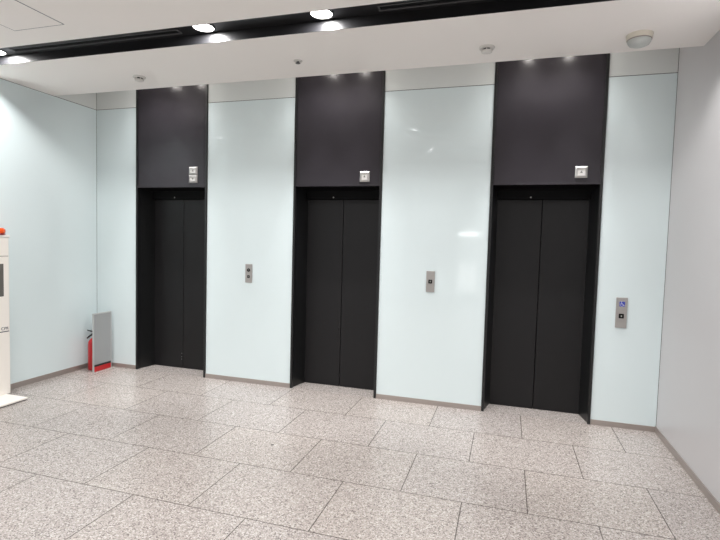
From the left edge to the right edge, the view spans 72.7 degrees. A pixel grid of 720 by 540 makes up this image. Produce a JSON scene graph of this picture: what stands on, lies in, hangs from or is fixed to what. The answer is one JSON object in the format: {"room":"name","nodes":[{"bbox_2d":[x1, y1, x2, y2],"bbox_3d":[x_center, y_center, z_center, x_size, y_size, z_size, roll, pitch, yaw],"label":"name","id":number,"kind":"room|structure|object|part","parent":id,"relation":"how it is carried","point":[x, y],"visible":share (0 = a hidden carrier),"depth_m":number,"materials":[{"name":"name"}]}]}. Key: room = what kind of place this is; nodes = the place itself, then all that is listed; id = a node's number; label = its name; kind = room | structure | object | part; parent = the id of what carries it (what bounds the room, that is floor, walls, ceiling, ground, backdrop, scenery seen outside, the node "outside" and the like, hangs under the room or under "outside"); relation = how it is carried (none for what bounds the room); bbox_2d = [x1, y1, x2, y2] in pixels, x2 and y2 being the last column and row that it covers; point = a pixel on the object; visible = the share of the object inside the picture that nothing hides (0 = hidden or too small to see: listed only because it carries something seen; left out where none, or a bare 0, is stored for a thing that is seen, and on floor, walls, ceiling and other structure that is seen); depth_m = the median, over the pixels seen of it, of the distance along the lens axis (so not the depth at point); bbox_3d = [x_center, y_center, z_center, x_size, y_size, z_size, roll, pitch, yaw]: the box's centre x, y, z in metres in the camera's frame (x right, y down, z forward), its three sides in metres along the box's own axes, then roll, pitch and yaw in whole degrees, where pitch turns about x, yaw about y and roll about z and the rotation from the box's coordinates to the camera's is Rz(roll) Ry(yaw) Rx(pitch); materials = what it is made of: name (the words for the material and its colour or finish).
{"room":"elevator lobby","nodes":[
{"label":"elevator lobby","id":0,"kind":"room"},
{"bbox_2d":[0,78,96,383],"bbox_3d":[-3.512,-0.472,4.652,0.120,3.320,3.200,3,3,17],"label":"wall","id":1,"kind":"structure","parent":0,"point":[48,143],"depth_m":5.18,"materials":[{"name":"paint"}]},
{"bbox_2d":[10,363,87,389],"bbox_3d":[-3.553,1.171,4.530,0.010,0.052,2.791,3,3,17],"label":"baseboard","id":2,"kind":"structure","parent":1,"relation":"attached to","point":[82,366],"depth_m":5.23,"materials":[{"name":"metal"}]},
{"bbox_2d":[0,366,719,539],"bbox_3d":[-3.451,1.446,1.484,9.977,0.150,9.400,3,3,17],"label":"floor","id":3,"kind":"structure","parent":0,"point":[112,453],"depth_m":3.33,"materials":[{"name":"stone"}]},
{"bbox_2d":[0,228,27,407],"bbox_3d":[-3.329,0.411,4.416,0.443,1.594,0.433,3,3,17],"label":"kiosk","id":4,"kind":"object","parent":3,"relation":"on","point":[6,399],"visible":1,"depth_m":4.57,"materials":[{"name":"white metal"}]},
{"bbox_3d":[-3.346,1.191,4.434,0.420,0.016,0.385,3,3,17],"label":"plate","id":5,"kind":"part","parent":4,"relation":"part of","materials":[{"name":"white metal"}]},
{"bbox_2d":[87,330,91,369],"bbox_3d":[-3.060,0.912,5.634,0.148,0.471,0.142,3,3,17],"label":"fire extinguisher","id":6,"kind":"object","parent":3,"relation":"on","point":[90,335],"visible":0.26,"depth_m":5.59,"materials":[{"name":"red metal"}]},
{"bbox_2d":[92,311,111,371],"bbox_3d":[-2.964,0.817,5.628,0.018,0.666,0.260,3,3,17],"label":"stand","id":7,"kind":"object","parent":3,"relation":"on","point":[101,322],"visible":1,"depth_m":5.62,"materials":[{"name":"silver metal"}]},
{"bbox_2d":[0,0,719,95],"bbox_3d":[-1.473,-1.741,0.733,5.927,0.397,9.400,3,3,17],"label":"ceiling","id":8,"kind":"structure","parent":0,"point":[598,27],"depth_m":3.50,"materials":[{"name":"paint"}]},
{"bbox_2d":[0,0,63,30],"bbox_3d":[-2.340,-1.706,3.251,0.458,0.002,0.458,3,3,17],"label":"ceiling hatch","id":9,"kind":"object","parent":8,"relation":"attached to","point":[15,15],"visible":1,"depth_m":3.31,"materials":[{"name":"white paint"}]},
{"bbox_2d":[133,75,145,81],"bbox_3d":[-2.017,-1.744,4.474,0.110,0.045,0.110,3,3,17],"label":"smoke detector","id":10,"kind":"object","parent":8,"relation":"attached to","point":[139,78],"visible":1,"depth_m":4.45,"materials":[{"name":"white plastic"}]},
{"bbox_2d":[293,59,301,63],"bbox_3d":[-0.504,-1.686,3.973,0.072,0.023,0.072,3,3,17],"label":"sprinkler","id":11,"kind":"object","parent":8,"relation":"attached to","point":[298,61],"visible":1,"depth_m":3.96,"materials":[{"name":"white plastic"}]},
{"bbox_2d":[0,0,614,64],"bbox_3d":[-0.682,-1.714,3.373,5.927,0.091,0.287,3,3,17],"label":"ceiling light track","id":12,"kind":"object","parent":8,"relation":"attached to","point":[364,15],"depth_m":3.43,"materials":[{"name":"black metal"}]},
{"bbox_2d":[0,50,6,55],"bbox_3d":[-3.078,-1.843,4.131,0.168,0.006,0.168,3,3,17],"label":"recessed light","id":13,"kind":"object","parent":12,"relation":"in","point":[2,53],"visible":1,"depth_m":4.17,"materials":[{"name":"white glass"}]},
{"bbox_2d":[10,29,181,52],"bbox_3d":[-2.122,-1.800,3.860,1.640,0.010,0.062,3,3,17],"label":"air vent","id":14,"kind":"object","parent":12,"relation":"in","point":[175,31],"visible":1,"depth_m":3.84,"materials":[{"name":"black metal"}]},
{"bbox_2d":[192,24,215,32],"bbox_3d":[-1.134,-1.758,3.548,0.168,0.006,0.168,3,3,17],"label":"recessed light","id":15,"kind":"object","parent":12,"relation":"in","point":[207,28],"visible":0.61,"depth_m":3.56,"materials":[{"name":"white glass"}]},
{"bbox_2d":[309,10,333,19],"bbox_3d":[-0.258,-1.719,3.285,0.168,0.006,0.168,3,3,17],"label":"recessed light","id":16,"kind":"object","parent":12,"relation":"in","point":[326,14],"visible":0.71,"depth_m":3.30,"materials":[{"name":"white glass"}]},
{"bbox_2d":[377,0,476,11],"bbox_3d":[0.806,-1.671,2.981,1.440,0.010,0.062,3,3,17],"label":"air vent","id":17,"kind":"object","parent":12,"relation":"in","point":[414,4],"visible":1,"depth_m":3.12,"materials":[{"name":"black metal"}]},
{"bbox_3d":[0.799,-1.673,2.957,1.440,0.004,0.012,3,3,17],"label":"rail","id":18,"kind":"part","parent":17,"relation":"part of","materials":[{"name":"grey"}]},
{"bbox_2d":[479,44,494,53],"bbox_3d":[0.933,-1.615,3.599,0.110,0.045,0.110,3,3,17],"label":"smoke detector","id":19,"kind":"object","parent":8,"relation":"attached to","point":[487,48],"visible":1,"depth_m":3.57,"materials":[{"name":"white plastic"}]},
{"bbox_2d":[626,30,653,48],"bbox_3d":[1.898,-1.557,3.326,0.166,0.079,0.166,3,3,17],"label":"emergency light","id":20,"kind":"object","parent":8,"relation":"attached to","point":[638,39],"visible":1,"depth_m":3.28,"materials":[{"name":"beige plastic"}]},
{"bbox_2d":[97,48,678,426],"bbox_3d":[-0.214,-0.409,5.123,5.927,3.320,0.400,3,3,17],"label":"wall","id":21,"kind":"structure","parent":0,"point":[438,121],"depth_m":4.68,"materials":[{"name":"paint"}]},
{"bbox_2d":[112,362,135,368],"bbox_3d":[-2.883,1.121,5.789,0.562,0.046,0.008,3,3,17],"label":"baseboard","id":22,"kind":"structure","parent":21,"relation":"attached to","point":[113,363],"depth_m":5.75,"materials":[{"name":"metal"}]},
{"bbox_2d":[136,84,207,377],"bbox_3d":[-2.078,-0.487,5.624,0.932,3.318,0.312,3,3,17],"label":"elevator","id":23,"kind":"object","parent":21,"relation":"attached to","point":[172,122],"visible":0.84,"depth_m":5.68,"materials":[{"name":"black metal"}]},
{"bbox_3d":[-2.264,0.162,5.819,0.409,1.980,0.035,3,3,17],"label":"door panel","id":24,"kind":"part","parent":23,"relation":"part of","materials":[{"name":"black metal"}]},
{"bbox_3d":[-2.123,1.167,5.716,0.887,0.002,0.294,3,3,17],"label":"sill","id":25,"kind":"part","parent":23,"relation":"part of","materials":[{"name":"stone"}]},
{"bbox_3d":[-2.087,-1.537,5.440,0.887,1.202,0.032,3,3,17],"label":"transom panel","id":26,"kind":"part","parent":23,"relation":"part of","materials":[{"name":"black metal"}]},
{"bbox_2d":[189,167,197,182],"bbox_3d":[-1.829,-1.042,5.359,0.106,0.174,0.018,3,3,17],"label":"lantern","id":27,"kind":"object","parent":23,"relation":"attached to","point":[193,171],"visible":1,"depth_m":5.35,"materials":[{"name":"silver metal"}]},
{"bbox_3d":[-1.830,-0.998,5.362,0.106,0.086,0.018,3,3,17],"label":"lantern frame","id":28,"kind":"part","parent":27,"relation":"part of","materials":[{"name":"silver metal"}]},
{"bbox_3d":[-1.827,-1.086,5.357,0.106,0.086,0.018,3,3,17],"label":"lantern frame","id":29,"kind":"part","parent":27,"relation":"part of","materials":[{"name":"silver metal"}]},
{"bbox_3d":[-1.868,0.179,5.701,0.409,1.980,0.035,3,3,17],"label":"door panel","id":30,"kind":"part","parent":23,"relation":"part of","materials":[{"name":"black metal"}]},
{"bbox_2d":[205,374,289,387],"bbox_3d":[-1.227,1.194,5.292,1.022,0.046,0.008,3,3,17],"label":"baseboard","id":31,"kind":"structure","parent":21,"relation":"attached to","point":[213,376],"depth_m":5.28,"materials":[{"name":"metal"}]},
{"bbox_2d":[245,264,251,282],"bbox_3d":[-1.187,0.036,5.221,0.080,0.198,0.015,3,3,17],"label":"plate","id":32,"kind":"object","parent":21,"relation":"attached to","point":[248,267],"visible":1,"depth_m":5.22,"materials":[{"name":"metal"}]},
{"bbox_2d":[290,71,385,397],"bbox_3d":[-0.203,-0.404,5.061,0.932,3.318,0.312,3,3,17],"label":"elevator","id":33,"kind":"object","parent":21,"relation":"attached to","point":[339,118],"visible":0.85,"depth_m":5.10,"materials":[{"name":"black metal"}]},
{"bbox_3d":[-0.389,0.244,5.256,0.409,1.980,0.035,3,3,17],"label":"door panel","id":34,"kind":"part","parent":33,"relation":"part of","materials":[{"name":"black metal"}]},
{"bbox_3d":[-0.248,1.250,5.153,0.887,0.002,0.294,3,3,17],"label":"sill","id":35,"kind":"part","parent":33,"relation":"part of","materials":[{"name":"stone"}]},
{"bbox_3d":[-0.211,-1.454,4.877,0.887,1.202,0.032,3,3,17],"label":"transom panel","id":36,"kind":"part","parent":33,"relation":"part of","materials":[{"name":"black metal"}]},
{"bbox_3d":[0.008,0.262,5.138,0.409,1.980,0.035,3,3,17],"label":"door panel","id":37,"kind":"part","parent":33,"relation":"part of","materials":[{"name":"black metal"}]},
{"bbox_2d":[360,171,369,181],"bbox_3d":[0.045,-0.917,4.799,0.098,0.102,0.018,3,3,17],"label":"lantern","id":38,"kind":"object","parent":33,"relation":"attached to","point":[364,175],"visible":1,"depth_m":4.79,"materials":[{"name":"silver metal"}]},
{"bbox_2d":[362,173,366,179],"bbox_3d":[0.044,-0.917,4.797,0.058,0.062,0.004,3,3,17],"label":"diffuser","id":39,"kind":"object","parent":38,"relation":"attached to","point":[364,175],"depth_m":4.79,"materials":[{"name":"white plastic"}]},
{"bbox_2d":[376,394,480,410],"bbox_3d":[0.646,1.276,4.730,1.017,0.046,0.008,3,3,17],"label":"baseboard","id":40,"kind":"structure","parent":21,"relation":"attached to","point":[378,396],"depth_m":4.72,"materials":[{"name":"metal"}]},
{"bbox_2d":[426,271,434,291],"bbox_3d":[0.670,0.111,4.663,0.080,0.200,0.015,3,3,17],"label":"plate","id":41,"kind":"object","parent":21,"relation":"attached to","point":[430,275],"visible":1,"depth_m":4.66,"materials":[{"name":"metal"}]},
{"bbox_2d":[481,53,609,423],"bbox_3d":[1.668,-0.322,4.499,0.932,3.318,0.312,3,3,17],"label":"elevator","id":42,"kind":"object","parent":21,"relation":"attached to","point":[550,115],"visible":0.94,"depth_m":4.51,"materials":[{"name":"black metal"}]},
{"bbox_3d":[1.482,0.326,4.695,0.409,1.980,0.035,3,3,17],"label":"door panel","id":43,"kind":"part","parent":42,"relation":"part of","materials":[{"name":"black metal"}]},
{"bbox_3d":[1.623,1.332,4.591,0.887,0.002,0.294,3,3,17],"label":"sill","id":44,"kind":"part","parent":42,"relation":"part of","materials":[{"name":"stone"}]},
{"bbox_3d":[1.659,-1.372,4.316,0.887,1.202,0.032,3,3,17],"label":"transom panel","id":45,"kind":"part","parent":42,"relation":"part of","materials":[{"name":"black metal"}]},
{"bbox_3d":[1.878,0.344,4.576,0.409,1.980,0.035,3,3,17],"label":"door panel","id":46,"kind":"part","parent":42,"relation":"part of","materials":[{"name":"black metal"}]},
{"bbox_2d":[575,166,587,177],"bbox_3d":[1.916,-0.849,4.237,0.100,0.100,0.018,3,3,17],"label":"lantern","id":47,"kind":"object","parent":42,"relation":"attached to","point":[580,171],"visible":1,"depth_m":4.23,"materials":[{"name":"silver metal"}]},
{"bbox_2d":[578,168,584,174],"bbox_3d":[1.916,-0.848,4.235,0.060,0.060,0.004,3,3,17],"label":"diffuser","id":48,"kind":"object","parent":47,"relation":"attached to","point":[581,171],"depth_m":4.23,"materials":[{"name":"white plastic"}]},
{"bbox_2d":[615,297,627,327],"bbox_3d":[2.243,0.367,4.200,0.089,0.262,0.015,3,3,17],"label":"plate","id":49,"kind":"object","parent":21,"relation":"attached to","point":[621,303],"visible":1,"depth_m":4.20,"materials":[{"name":"metal"}]},
{"bbox_2d":[590,419,654,431],"bbox_3d":[2.274,1.348,4.242,0.509,0.046,0.008,3,3,17],"label":"baseboard","id":50,"kind":"structure","parent":21,"relation":"attached to","point":[592,421],"depth_m":4.24,"materials":[{"name":"metal"}]},
{"bbox_2d":[656,30,719,502],"bbox_3d":[1.379,-0.075,-0.049,0.119,3.320,9.400,3,3,17],"label":"wall","id":51,"kind":"structure","parent":0,"point":[688,400],"depth_m":3.46,"materials":[{"name":"grey paint"}]},
{"bbox_2d":[655,426,719,513],"bbox_3d":[1.214,1.562,-0.134,0.010,0.052,8.991,3,3,17],"label":"baseboard","id":52,"kind":"structure","parent":51,"relation":"attached to","point":[689,471],"depth_m":3.35,"materials":[{"name":"metal"}]}
]}

